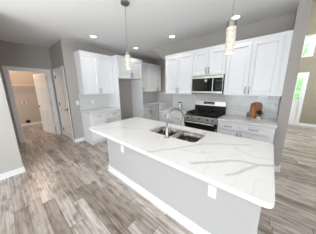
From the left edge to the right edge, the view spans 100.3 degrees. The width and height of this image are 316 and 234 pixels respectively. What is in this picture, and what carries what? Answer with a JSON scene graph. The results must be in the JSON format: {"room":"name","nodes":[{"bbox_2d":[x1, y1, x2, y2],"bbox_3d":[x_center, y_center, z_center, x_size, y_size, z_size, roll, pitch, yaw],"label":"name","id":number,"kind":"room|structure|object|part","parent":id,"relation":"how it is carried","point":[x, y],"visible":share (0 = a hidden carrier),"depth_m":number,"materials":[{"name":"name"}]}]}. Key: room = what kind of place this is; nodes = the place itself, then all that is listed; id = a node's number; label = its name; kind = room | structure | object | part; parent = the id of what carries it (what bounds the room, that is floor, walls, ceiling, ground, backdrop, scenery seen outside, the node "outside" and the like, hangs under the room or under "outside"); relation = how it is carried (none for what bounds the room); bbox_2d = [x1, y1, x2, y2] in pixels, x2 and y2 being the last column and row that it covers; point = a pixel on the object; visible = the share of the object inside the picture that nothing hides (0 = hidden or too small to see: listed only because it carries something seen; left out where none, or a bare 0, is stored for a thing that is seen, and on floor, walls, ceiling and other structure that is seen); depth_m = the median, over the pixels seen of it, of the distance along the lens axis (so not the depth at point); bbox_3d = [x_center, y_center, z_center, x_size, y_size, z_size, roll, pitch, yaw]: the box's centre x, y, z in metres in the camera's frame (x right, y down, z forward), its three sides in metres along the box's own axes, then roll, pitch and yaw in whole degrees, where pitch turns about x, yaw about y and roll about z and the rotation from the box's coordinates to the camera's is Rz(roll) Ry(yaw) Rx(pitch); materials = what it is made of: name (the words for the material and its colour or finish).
{"room":"kitchen","nodes":[
{"label":"kitchen","id":0,"kind":"room"},
{"bbox_2d":[0,74,22,173],"bbox_3d":[-4.366,-0.147,1.637,2.000,2.750,3.260,9,15,39],"label":"wall","id":1,"kind":"structure","parent":0,"point":[10,158],"depth_m":2.28,"materials":[{"name":"grey paint"}]},
{"bbox_2d":[0,155,25,179],"bbox_3d":[-4.324,1.146,1.911,2.001,0.105,3.261,9,15,39],"label":"baseboard","id":2,"kind":"structure","parent":1,"relation":"attached to","point":[5,175],"depth_m":2.38,"materials":[{"name":"white paint"}]},
{"bbox_2d":[0,40,61,143],"bbox_3d":[-3.905,-0.602,3.778,0.120,2.750,3.200,9,15,39],"label":"wall","id":3,"kind":"structure","parent":0,"point":[11,54],"depth_m":3.68,"materials":[{"name":"grey paint"}]},
{"bbox_2d":[2,66,60,142],"bbox_3d":[-3.735,-0.340,4.021,0.138,2.135,0.994,9,15,39],"label":"trim","id":4,"kind":"structure","parent":3,"relation":"attached to","point":[5,68],"depth_m":3.79,"materials":[{"name":"white paint"}]},
{"bbox_2d":[33,73,55,133],"bbox_3d":[-3.896,-0.400,4.535,0.807,2.020,0.135,5,13,27],"label":"door","id":5,"kind":"structure","parent":3,"relation":"in","point":[40,80],"depth_m":4.50,"materials":[{"name":"white paint"}]},
{"bbox_2d":[8,70,53,123],"bbox_3d":[-4.902,-0.765,4.604,2.490,2.750,3.400,9,15,39],"label":"wall","id":6,"kind":"structure","parent":0,"point":[30,111],"depth_m":5.58,"materials":[{"name":"beige paint"}]},
{"bbox_2d":[12,84,34,91],"bbox_3d":[-5.654,-1.093,5.185,0.317,0.294,3.104,9,15,39],"label":"wire shelf","id":7,"kind":"object","parent":6,"relation":"attached to","point":[12,84],"visible":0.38,"depth_m":5.20,"materials":[{"name":"beige metal"}]},
{"bbox_2d":[21,121,41,126],"bbox_3d":[-5.759,0.387,5.595,0.027,0.105,3.200,9,15,39],"label":"baseboard","id":8,"kind":"structure","parent":6,"relation":"attached to","point":[39,122],"depth_m":5.81,"materials":[{"name":"white paint"}]},
{"bbox_2d":[49,41,71,134],"bbox_3d":[-2.884,-0.665,4.034,1.100,2.750,0.120,9,15,39],"label":"wall","id":9,"kind":"structure","parent":0,"point":[55,51],"depth_m":3.74,"materials":[{"name":"grey paint"}]},
{"bbox_2d":[52,66,73,141],"bbox_3d":[-2.853,-0.357,4.062,1.010,2.135,0.138,9,15,39],"label":"trim","id":10,"kind":"structure","parent":9,"relation":"attached to","point":[60,68],"depth_m":3.85,"materials":[{"name":"white paint"}]},
{"bbox_2d":[55,71,71,138],"bbox_3d":[-2.877,-0.309,4.055,0.827,2.020,0.135,9,15,39],"label":"door","id":11,"kind":"structure","parent":9,"relation":"in","point":[58,75],"depth_m":4.04,"materials":[{"name":"white paint"}]},
{"bbox_2d":[59,39,156,138],"bbox_3d":[-1.241,-0.886,5.011,0.120,2.750,3.770,9,15,39],"label":"wall","id":12,"kind":"structure","parent":0,"point":[68,48],"depth_m":3.77,"materials":[{"name":"grey paint"}]},
{"bbox_2d":[75,137,83,142],"bbox_3d":[-2.323,0.706,3.913,0.027,0.105,0.245,9,15,39],"label":"baseboard","id":13,"kind":"structure","parent":12,"relation":"attached to","point":[82,138],"depth_m":3.90,"materials":[{"name":"white paint"}]},
{"bbox_2d":[74,50,113,94],"bbox_3d":[-1.810,-1.205,3.856,0.388,1.112,0.909,9,15,39],"label":"upper cabinet","id":14,"kind":"object","parent":12,"relation":"attached to","point":[94,70],"visible":1,"depth_m":3.67,"materials":[{"name":"white paint"}]},
{"bbox_3d":[-1.839,-1.126,3.605,0.023,1.054,0.440,9,15,39],"label":"door","id":15,"kind":"part","parent":14,"relation":"part of","materials":[{"name":"white paint"}]},
{"bbox_3d":[-1.824,-1.718,3.756,0.360,0.065,0.909,9,15,39],"label":"crown moulding","id":16,"kind":"part","parent":14,"relation":"part of","materials":[{"name":"white paint"}]},
{"bbox_3d":[-1.550,-1.199,3.940,0.023,1.054,0.441,9,15,39],"label":"door","id":17,"kind":"part","parent":14,"relation":"part of","materials":[{"name":"white paint"}]},
{"bbox_2d":[79,94,109,109],"bbox_3d":[-1.952,-0.459,4.134,0.010,0.457,0.924,9,15,39],"label":"tile backsplash","id":18,"kind":"structure","parent":12,"relation":"attached to","point":[100,100],"depth_m":4.10,"materials":[{"name":"white tile"}]},
{"bbox_2d":[143,92,156,102],"bbox_3d":[-0.531,-0.819,5.778,0.010,0.458,1.470,9,15,39],"label":"tile backsplash","id":19,"kind":"structure","parent":12,"relation":"attached to","point":[147,96],"depth_m":5.96,"materials":[{"name":"white tile"}]},
{"bbox_2d":[142,62,160,91],"bbox_3d":[-0.423,-1.565,5.459,0.388,1.092,1.372,9,15,39],"label":"upper cabinet","id":20,"kind":"object","parent":12,"relation":"attached to","point":[151,73],"visible":0.67,"depth_m":5.40,"materials":[{"name":"white paint"}]},
{"bbox_3d":[-0.466,-1.483,5.192,0.023,1.034,0.412,9,15,39],"label":"door","id":21,"kind":"part","parent":20,"relation":"part of","materials":[{"name":"white paint"}]},
{"bbox_3d":[-0.191,-1.553,5.511,0.023,1.034,0.427,9,15,39],"label":"door","id":22,"kind":"part","parent":20,"relation":"part of","materials":[{"name":"white paint"}]},
{"bbox_3d":[0.037,-1.610,5.774,0.023,1.034,0.262,9,15,39],"label":"door","id":23,"kind":"part","parent":20,"relation":"part of","materials":[{"name":"white paint"}]},
{"bbox_2d":[0,0,304,60],"bbox_3d":[-1.313,-1.699,1.949,11.700,0.100,8.170,9,15,39],"label":"ceiling","id":24,"kind":"structure","parent":0,"point":[149,24],"depth_m":2.40,"materials":[{"name":"white paint"}]},
{"bbox_2d":[120,0,130,69],"bbox_3d":[-0.473,-1.194,1.997,0.124,0.923,0.124,9,15,39],"label":"pendant light","id":25,"kind":"object","parent":24,"relation":"hanging from","point":[125,3],"visible":1,"depth_m":2.02,"materials":[{"name":"beige glass"}]},
{"bbox_2d":[225,3,236,53],"bbox_3d":[0.631,-1.013,1.082,0.124,0.923,0.124,9,15,39],"label":"pendant light","id":26,"kind":"object","parent":24,"relation":"hanging from","point":[231,24],"visible":1,"depth_m":1.12,"materials":[{"name":"beige glass"}]},
{"bbox_2d":[230,15,240,19],"bbox_3d":[1.381,-1.753,2.348,0.176,0.008,0.176,9,15,39],"label":"recessed light","id":27,"kind":"object","parent":24,"relation":"in","point":[234,16],"visible":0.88,"depth_m":2.34,"materials":[{"name":"white"}]},
{"bbox_2d":[0,120,315,233],"bbox_3d":[-0.383,0.862,3.580,11.700,0.100,10.970,9,15,39],"label":"floor","id":28,"kind":"structure","parent":0,"point":[66,186],"depth_m":1.94,"materials":[{"name":"wood"}]},
{"bbox_2d":[81,110,120,144],"bbox_3d":[-1.703,0.272,4.072,0.648,0.878,0.930,9,15,39],"label":"base cabinet","id":29,"kind":"object","parent":28,"relation":"on","point":[88,120],"visible":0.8,"depth_m":3.76,"materials":[{"name":"white paint"}]},
{"bbox_3d":[-1.719,0.652,4.166,0.600,0.095,0.927,9,15,39],"label":"trim","id":30,"kind":"part","parent":29,"relation":"part of","materials":[{"name":"white paint"}]},
{"bbox_3d":[-1.635,0.003,3.664,0.023,0.152,0.462,9,15,39],"label":"drawer","id":31,"kind":"part","parent":29,"relation":"part of","materials":[{"name":"white paint"}]},
{"bbox_3d":[-1.632,0.375,3.742,0.023,0.582,0.462,9,15,39],"label":"door","id":32,"kind":"part","parent":29,"relation":"part of","materials":[{"name":"white paint"}]},
{"bbox_2d":[80,107,120,113],"bbox_3d":[-1.710,-0.176,3.979,0.643,0.035,0.934,9,15,39],"label":"countertop","id":33,"kind":"structure","parent":29,"relation":"on","point":[107,109],"depth_m":3.83,"materials":[{"name":"stone"}]},
{"bbox_3d":[-1.341,-0.071,4.005,0.023,0.152,0.436,9,15,39],"label":"drawer","id":34,"kind":"part","parent":29,"relation":"part of","materials":[{"name":"white paint"}]},
{"bbox_3d":[-1.337,0.300,4.083,0.023,0.582,0.436,9,15,39],"label":"door","id":35,"kind":"part","parent":29,"relation":"part of","materials":[{"name":"white paint"}]},
{"bbox_2d":[109,55,143,117],"bbox_3d":[-1.087,-0.671,4.624,0.655,2.485,1.013,9,15,39],"label":"refrigerator surround","id":36,"kind":"object","parent":28,"relation":"on","point":[120,72],"visible":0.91,"depth_m":4.36,"materials":[{"name":"white paint"}]},
{"bbox_3d":[-1.421,-0.567,4.288,0.595,2.425,0.022,9,15,39],"label":"panel","id":37,"kind":"part","parent":36,"relation":"part of","materials":[{"name":"white paint"}]},
{"bbox_3d":[-1.031,-1.464,4.091,0.023,0.577,0.468,9,15,39],"label":"door","id":38,"kind":"part","parent":36,"relation":"part of","materials":[{"name":"white paint"}]},
{"bbox_3d":[-1.108,-1.857,4.383,0.627,0.065,1.013,9,15,39],"label":"crown moulding","id":39,"kind":"part","parent":36,"relation":"part of","materials":[{"name":"white paint"}]},
{"bbox_3d":[-0.724,-1.542,4.447,0.023,0.577,0.468,9,15,39],"label":"door","id":40,"kind":"part","parent":36,"relation":"part of","materials":[{"name":"white paint"}]},
{"bbox_3d":[-0.790,-0.727,5.019,0.595,2.425,0.022,9,15,39],"label":"panel","id":41,"kind":"part","parent":36,"relation":"part of","materials":[{"name":"white paint"}]},
{"bbox_2d":[143,104,157,120],"bbox_3d":[-0.474,-0.039,5.494,0.648,0.878,0.860,9,15,39],"label":"base cabinet","id":42,"kind":"object","parent":28,"relation":"on","point":[150,112],"visible":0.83,"depth_m":5.26,"materials":[{"name":"white paint"}]},
{"bbox_3d":[-0.424,0.070,5.139,0.023,0.582,0.352,9,15,39],"label":"door","id":43,"kind":"part","parent":42,"relation":"part of","materials":[{"name":"white paint"}]},
{"bbox_3d":[-0.318,-0.330,5.188,0.023,0.152,0.692,9,15,39],"label":"drawer","id":44,"kind":"part","parent":42,"relation":"part of","materials":[{"name":"white paint"}]},
{"bbox_3d":[-0.198,0.013,5.401,0.023,0.582,0.332,9,15,39],"label":"door","id":45,"kind":"part","parent":42,"relation":"part of","materials":[{"name":"white paint"}]},
{"bbox_2d":[159,104,170,121],"bbox_3d":[0.812,-0.022,5.353,1.600,0.878,0.648,9,15,39],"label":"base cabinet","id":46,"kind":"object","parent":28,"relation":"on","point":[161,106],"visible":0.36,"depth_m":5.45,"materials":[{"name":"white paint"}]},
{"bbox_2d":[143,101,170,105],"bbox_3d":[0.311,-0.440,5.139,2.198,0.035,1.478,9,15,39],"label":"countertop","id":47,"kind":"structure","parent":46,"relation":"on","point":[155,102],"depth_m":5.45,"materials":[{"name":"stone"}]},
{"bbox_3d":[0.260,-0.377,5.383,0.462,0.152,0.023,9,15,39],"label":"drawer","id":48,"kind":"part","parent":46,"relation":"part of","materials":[{"name":"white paint"}]},
{"bbox_2d":[161,112,184,125],"bbox_3d":[0.550,0.321,3.732,0.767,0.878,0.658,9,15,39],"label":"base cabinet","id":49,"kind":"object","parent":28,"relation":"on","point":[176,119],"visible":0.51,"depth_m":3.43,"materials":[{"name":"white paint"}]},
{"bbox_3d":[0.224,0.005,3.568,0.365,0.152,0.023,9,15,39],"label":"drawer","id":50,"kind":"part","parent":49,"relation":"part of","materials":[{"name":"white paint"}]},
{"bbox_2d":[159,108,189,115],"bbox_3d":[0.545,-0.129,3.649,0.783,0.035,0.643,9,15,39],"label":"countertop","id":51,"kind":"structure","parent":49,"relation":"on","point":[177,112],"depth_m":3.53,"materials":[{"name":"stone"}]},
{"bbox_3d":[0.512,0.423,3.410,0.365,0.582,0.023,9,15,39],"label":"door","id":52,"kind":"part","parent":49,"relation":"part of","materials":[{"name":"white paint"}]},
{"bbox_3d":[0.509,0.052,3.332,0.365,0.152,0.023,9,15,39],"label":"drawer","id":53,"kind":"part","parent":49,"relation":"part of","materials":[{"name":"white paint"}]},
{"bbox_2d":[107,130,260,233],"bbox_3d":[0.150,0.689,1.996,2.283,0.878,0.761,9,15,39],"label":"kitchen island","id":54,"kind":"object","parent":28,"relation":"on","point":[184,197],"visible":0.43,"depth_m":1.45,"materials":[{"name":"grey paint"}]},
{"bbox_3d":[0.148,1.064,2.067,2.283,0.115,0.741,9,15,39],"label":"baseboard","id":55,"kind":"part","parent":54,"relation":"part of","materials":[{"name":"white paint"}]},
{"bbox_2d":[89,117,274,208],"bbox_3d":[0.071,0.263,1.804,2.292,0.035,1.030,9,15,39],"label":"island countertop","id":56,"kind":"structure","parent":54,"relation":"on","point":[242,167],"depth_m":1.25,"materials":[{"name":"stone"}]},
{"bbox_2d":[165,108,183,137],"bbox_3d":[0.219,0.084,1.642,0.273,0.377,0.102,-4,12,-16],"label":"kitchen faucet","id":57,"kind":"object","parent":56,"relation":"on","point":[167,131],"visible":1,"depth_m":1.63,"materials":[{"name":"silver metal"}]},
{"bbox_3d":[0.216,0.016,1.654,0.251,0.248,0.027,-5,13,-19],"label":"spout","id":58,"kind":"part","parent":57,"relation":"part of","materials":[{"name":"silver metal"}]},
{"bbox_2d":[151,127,204,141],"bbox_3d":[0.256,0.351,1.912,0.777,0.183,0.427,9,15,39],"label":"sink","id":59,"kind":"object","parent":56,"relation":"in","point":[175,133],"visible":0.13,"depth_m":2.01,"materials":[{"name":"silver metal"}]},
{"bbox_3d":[0.102,0.326,2.039,0.374,0.183,0.427,9,15,39],"label":"bowl","id":60,"kind":"part","parent":59,"relation":"part of","materials":[{"name":"silver metal"}]},
{"bbox_3d":[0.408,0.376,1.785,0.378,0.183,0.427,9,15,39],"label":"bowl","id":61,"kind":"part","parent":59,"relation":"part of","materials":[{"name":"silver metal"}]},
{"bbox_2d":[208,185,216,198],"bbox_3d":[0.499,0.700,1.218,0.072,0.120,0.009,9,15,39],"label":"wall outlet","id":62,"kind":"object","parent":54,"relation":"attached to","point":[211,189],"visible":1,"depth_m":1.21,"materials":[{"name":"white plastic"}]},
{"bbox_2d":[184,100,226,131],"bbox_3d":[1.108,0.249,3.186,0.753,1.191,0.705,9,15,39],"label":"range","id":63,"kind":"object","parent":28,"relation":"on","point":[205,115],"visible":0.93,"depth_m":3.06,"materials":[{"name":"silver metal"}]},
{"bbox_3d":[0.898,0.156,2.914,0.653,0.030,0.058,9,15,39],"label":"handle","id":64,"kind":"part","parent":63,"relation":"part of","materials":[{"name":"silver metal"}]},
{"bbox_3d":[0.935,0.409,3.010,0.741,0.565,0.041,9,15,39],"label":"oven door","id":65,"kind":"part","parent":63,"relation":"part of","materials":[{"name":"black glass"}]},
{"bbox_3d":[0.932,0.069,2.938,0.749,0.119,0.041,9,15,39],"label":"control panel","id":66,"kind":"part","parent":63,"relation":"part of","materials":[{"name":"silver metal"}]},
{"bbox_2d":[185,113,224,118],"bbox_3d":[1.108,-0.043,3.129,0.753,0.016,0.575,9,15,39],"label":"cooktop","id":67,"kind":"object","parent":63,"relation":"in","point":[196,115],"depth_m":2.93,"materials":[{"name":"black metal"}]},
{"bbox_2d":[217,120,275,143],"bbox_3d":[1.762,0.520,2.728,0.889,0.878,0.658,9,15,39],"label":"base cabinet","id":68,"kind":"object","parent":28,"relation":"on","point":[260,133],"visible":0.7,"depth_m":2.41,"materials":[{"name":"white paint"}]},
{"bbox_3d":[1.393,0.568,2.681,0.389,0.582,0.023,9,15,39],"label":"door","id":69,"kind":"part","parent":68,"relation":"part of","materials":[{"name":"white paint"}]},
{"bbox_3d":[1.390,0.196,2.603,0.389,0.152,0.023,9,15,39],"label":"drawer","id":70,"kind":"part","parent":68,"relation":"part of","materials":[{"name":"white paint"}]},
{"bbox_2d":[218,114,276,127],"bbox_3d":[1.769,0.072,2.635,0.906,0.035,0.643,9,15,39],"label":"countertop","id":71,"kind":"structure","parent":68,"relation":"on","point":[265,122],"depth_m":2.50,"materials":[{"name":"stone"}]},
{"bbox_2d":[250,106,255,116],"bbox_3d":[1.972,-0.089,2.736,0.075,0.228,0.048,9,15,39],"label":"cutting board","id":72,"kind":"object","parent":71,"relation":"on","point":[253,109],"visible":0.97,"depth_m":2.73,"materials":[{"name":"orange wood"}]},
{"bbox_2d":[249,102,262,116],"bbox_3d":[2.027,-0.131,2.730,0.200,0.313,0.068,9,15,39],"label":"cutting board","id":73,"kind":"object","parent":71,"relation":"on","point":[258,106],"visible":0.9,"depth_m":2.71,"materials":[{"name":"brown wood"}]},
{"bbox_2d":[255,111,263,118],"bbox_3d":[1.978,-0.030,2.586,0.140,0.178,0.157,9,15,39],"label":"potted plant","id":74,"kind":"object","parent":71,"relation":"on","point":[258,112],"visible":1,"depth_m":2.57,"materials":[{"name":"green plant"}]},
{"bbox_3d":[1.701,0.618,2.426,0.400,0.582,0.023,9,15,39],"label":"door","id":75,"kind":"part","parent":68,"relation":"part of","materials":[{"name":"white paint"}]},
{"bbox_3d":[1.699,0.247,2.346,0.405,0.152,0.023,9,15,39],"label":"drawer","id":76,"kind":"part","parent":68,"relation":"part of","materials":[{"name":"white paint"}]},
{"bbox_2d":[156,60,164,119],"bbox_3d":[0.771,-0.871,4.843,3.170,2.750,1.430,9,15,39],"label":"wall","id":77,"kind":"structure","parent":0,"point":[161,63],"depth_m":5.93,"materials":[{"name":"grey paint"}]},
{"bbox_2d":[157,92,170,101],"bbox_3d":[0.786,-0.801,5.635,2.190,0.458,0.010,9,15,39],"label":"tile backsplash","id":78,"kind":"structure","parent":77,"relation":"attached to","point":[161,96],"depth_m":6.07,"materials":[{"name":"white tile"}]},
{"bbox_2d":[153,12,295,118],"bbox_3d":[1.163,-0.598,3.526,3.405,2.750,0.120,9,15,39],"label":"wall","id":79,"kind":"structure","parent":0,"point":[283,23],"depth_m":2.75,"materials":[{"name":"grey paint"}]},
{"bbox_2d":[165,50,193,93],"bbox_3d":[0.614,-1.111,3.545,0.827,1.010,0.388,9,15,39],"label":"upper cabinet","id":80,"kind":"object","parent":79,"relation":"attached to","point":[179,66],"visible":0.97,"depth_m":3.40,"materials":[{"name":"white paint"}]},
{"bbox_3d":[0.369,-1.087,3.566,0.400,0.952,0.023,9,15,39],"label":"door","id":81,"kind":"part","parent":80,"relation":"part of","materials":[{"name":"white paint"}]},
{"bbox_3d":[0.617,-1.575,3.457,0.827,0.065,0.360,9,15,39],"label":"crown moulding","id":82,"kind":"part","parent":80,"relation":"part of","materials":[{"name":"white paint"}]},
{"bbox_3d":[0.680,-1.036,3.308,0.399,0.952,0.023,9,15,39],"label":"door","id":83,"kind":"part","parent":80,"relation":"part of","materials":[{"name":"white paint"}]},
{"bbox_2d":[193,44,226,75],"bbox_3d":[1.205,-1.223,3.010,0.723,0.583,0.388,9,15,39],"label":"upper cabinet","id":84,"kind":"object","parent":79,"relation":"attached to","point":[211,60],"visible":0.91,"depth_m":2.87,"materials":[{"name":"white paint"}]},
{"bbox_3d":[0.973,-1.197,3.020,0.354,0.525,0.023,9,15,39],"label":"door","id":85,"kind":"part","parent":84,"relation":"part of","materials":[{"name":"white paint"}]},
{"bbox_2d":[191,74,224,93],"bbox_3d":[1.191,-0.732,3.090,0.718,0.406,0.447,9,15,39],"label":"microwave","id":86,"kind":"object","parent":84,"relation":"attached to","point":[207,84],"visible":1,"depth_m":2.93,"materials":[{"name":"silver metal"}]},
{"bbox_3d":[1.271,-0.670,2.816,0.192,0.285,0.017,9,15,39],"label":"control panel","id":87,"kind":"part","parent":86,"relation":"part of","materials":[{"name":"black glass"}]},
{"bbox_3d":[1.210,-1.478,2.966,0.723,0.065,0.360,9,15,39],"label":"crown moulding","id":88,"kind":"part","parent":84,"relation":"part of","materials":[{"name":"white paint"}]},
{"bbox_3d":[1.249,-1.152,2.792,0.353,0.525,0.023,9,15,39],"label":"door","id":89,"kind":"part","parent":84,"relation":"part of","materials":[{"name":"white paint"}]},
{"bbox_2d":[172,94,279,118],"bbox_3d":[1.383,-0.319,3.309,2.445,0.457,0.010,9,15,39],"label":"tile backsplash","id":90,"kind":"structure","parent":79,"relation":"attached to","point":[271,104],"depth_m":3.00,"materials":[{"name":"white tile"}]},
{"bbox_2d":[223,30,293,95],"bbox_3d":[1.835,-0.911,2.534,0.920,1.010,0.388,9,15,39],"label":"upper cabinet","id":91,"kind":"object","parent":79,"relation":"attached to","point":[257,66],"visible":0.97,"depth_m":2.36,"materials":[{"name":"white paint"}]},
{"bbox_3d":[1.549,-0.894,2.588,0.410,0.952,0.023,9,15,39],"label":"door","id":92,"kind":"part","parent":91,"relation":"part of","materials":[{"name":"white paint"}]},
{"bbox_3d":[1.839,-1.375,2.446,0.920,0.065,0.360,9,15,39],"label":"crown moulding","id":93,"kind":"part","parent":91,"relation":"part of","materials":[{"name":"white paint"}]},
{"bbox_3d":[1.867,-0.842,2.325,0.406,0.952,0.023,9,15,39],"label":"door","id":94,"kind":"part","parent":91,"relation":"part of","materials":[{"name":"white paint"}]},
{"bbox_2d":[273,0,311,166],"bbox_3d":[2.260,-0.355,2.317,0.138,2.750,0.350,9,15,39],"label":"wall","id":95,"kind":"structure","parent":0,"point":[302,14],"depth_m":2.12,"materials":[{"name":"grey paint"}]},
{"bbox_2d":[274,166,279,171],"bbox_3d":[2.312,0.932,2.619,0.159,0.105,0.491,9,15,39],"label":"baseboard","id":96,"kind":"structure","parent":95,"relation":"attached to","point":[276,168],"depth_m":2.42,"materials":[{"name":"white paint"}]},
{"bbox_2d":[298,1,315,123],"bbox_3d":[6.262,-2.096,4.460,3.400,5.200,0.120,9,15,39],"label":"wall","id":97,"kind":"structure","parent":0,"point":[307,64],"depth_m":5.00,"materials":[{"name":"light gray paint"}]},
{"bbox_2d":[288,72,309,124],"bbox_3d":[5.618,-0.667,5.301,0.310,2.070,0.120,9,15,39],"label":"door","id":98,"kind":"structure","parent":97,"relation":"in","point":[296,107],"depth_m":5.28,"materials":[{"name":"white paint"}]},
{"bbox_2d":[298,123,315,126],"bbox_3d":[6.285,0.415,4.898,3.250,0.105,0.027,9,15,39],"label":"baseboard","id":99,"kind":"structure","parent":97,"relation":"attached to","point":[300,124],"depth_m":5.21,"materials":[{"name":"white paint"}]},
{"bbox_2d":[301,34,315,57],"bbox_3d":[5.601,-2.591,4.899,0.310,0.760,0.115,9,15,39],"label":"window","id":100,"kind":"structure","parent":97,"relation":"in","point":[313,41],"depth_m":4.82,"materials":[{"name":"white paint"}]},
{"label":"outside","id":101,"kind":"structure","parent":0,"visible":0},
{"bbox_3d":[16.212,-2.103,17.580,26.000,0.130,32.150,9,15,39],"label":"lawn","id":102,"kind":"structure","parent":101,"visible":0},
{"bbox_2d":[294,36,311,98],"bbox_3d":[12.187,-3.946,10.761,3.916,6.982,4.170,-4,12,-16],"label":"tree","id":103,"kind":"object","parent":102,"relation":"on","point":[307,44],"visible":0.13,"depth_m":10.03,"materials":[{"name":"green plant"}]}
]}

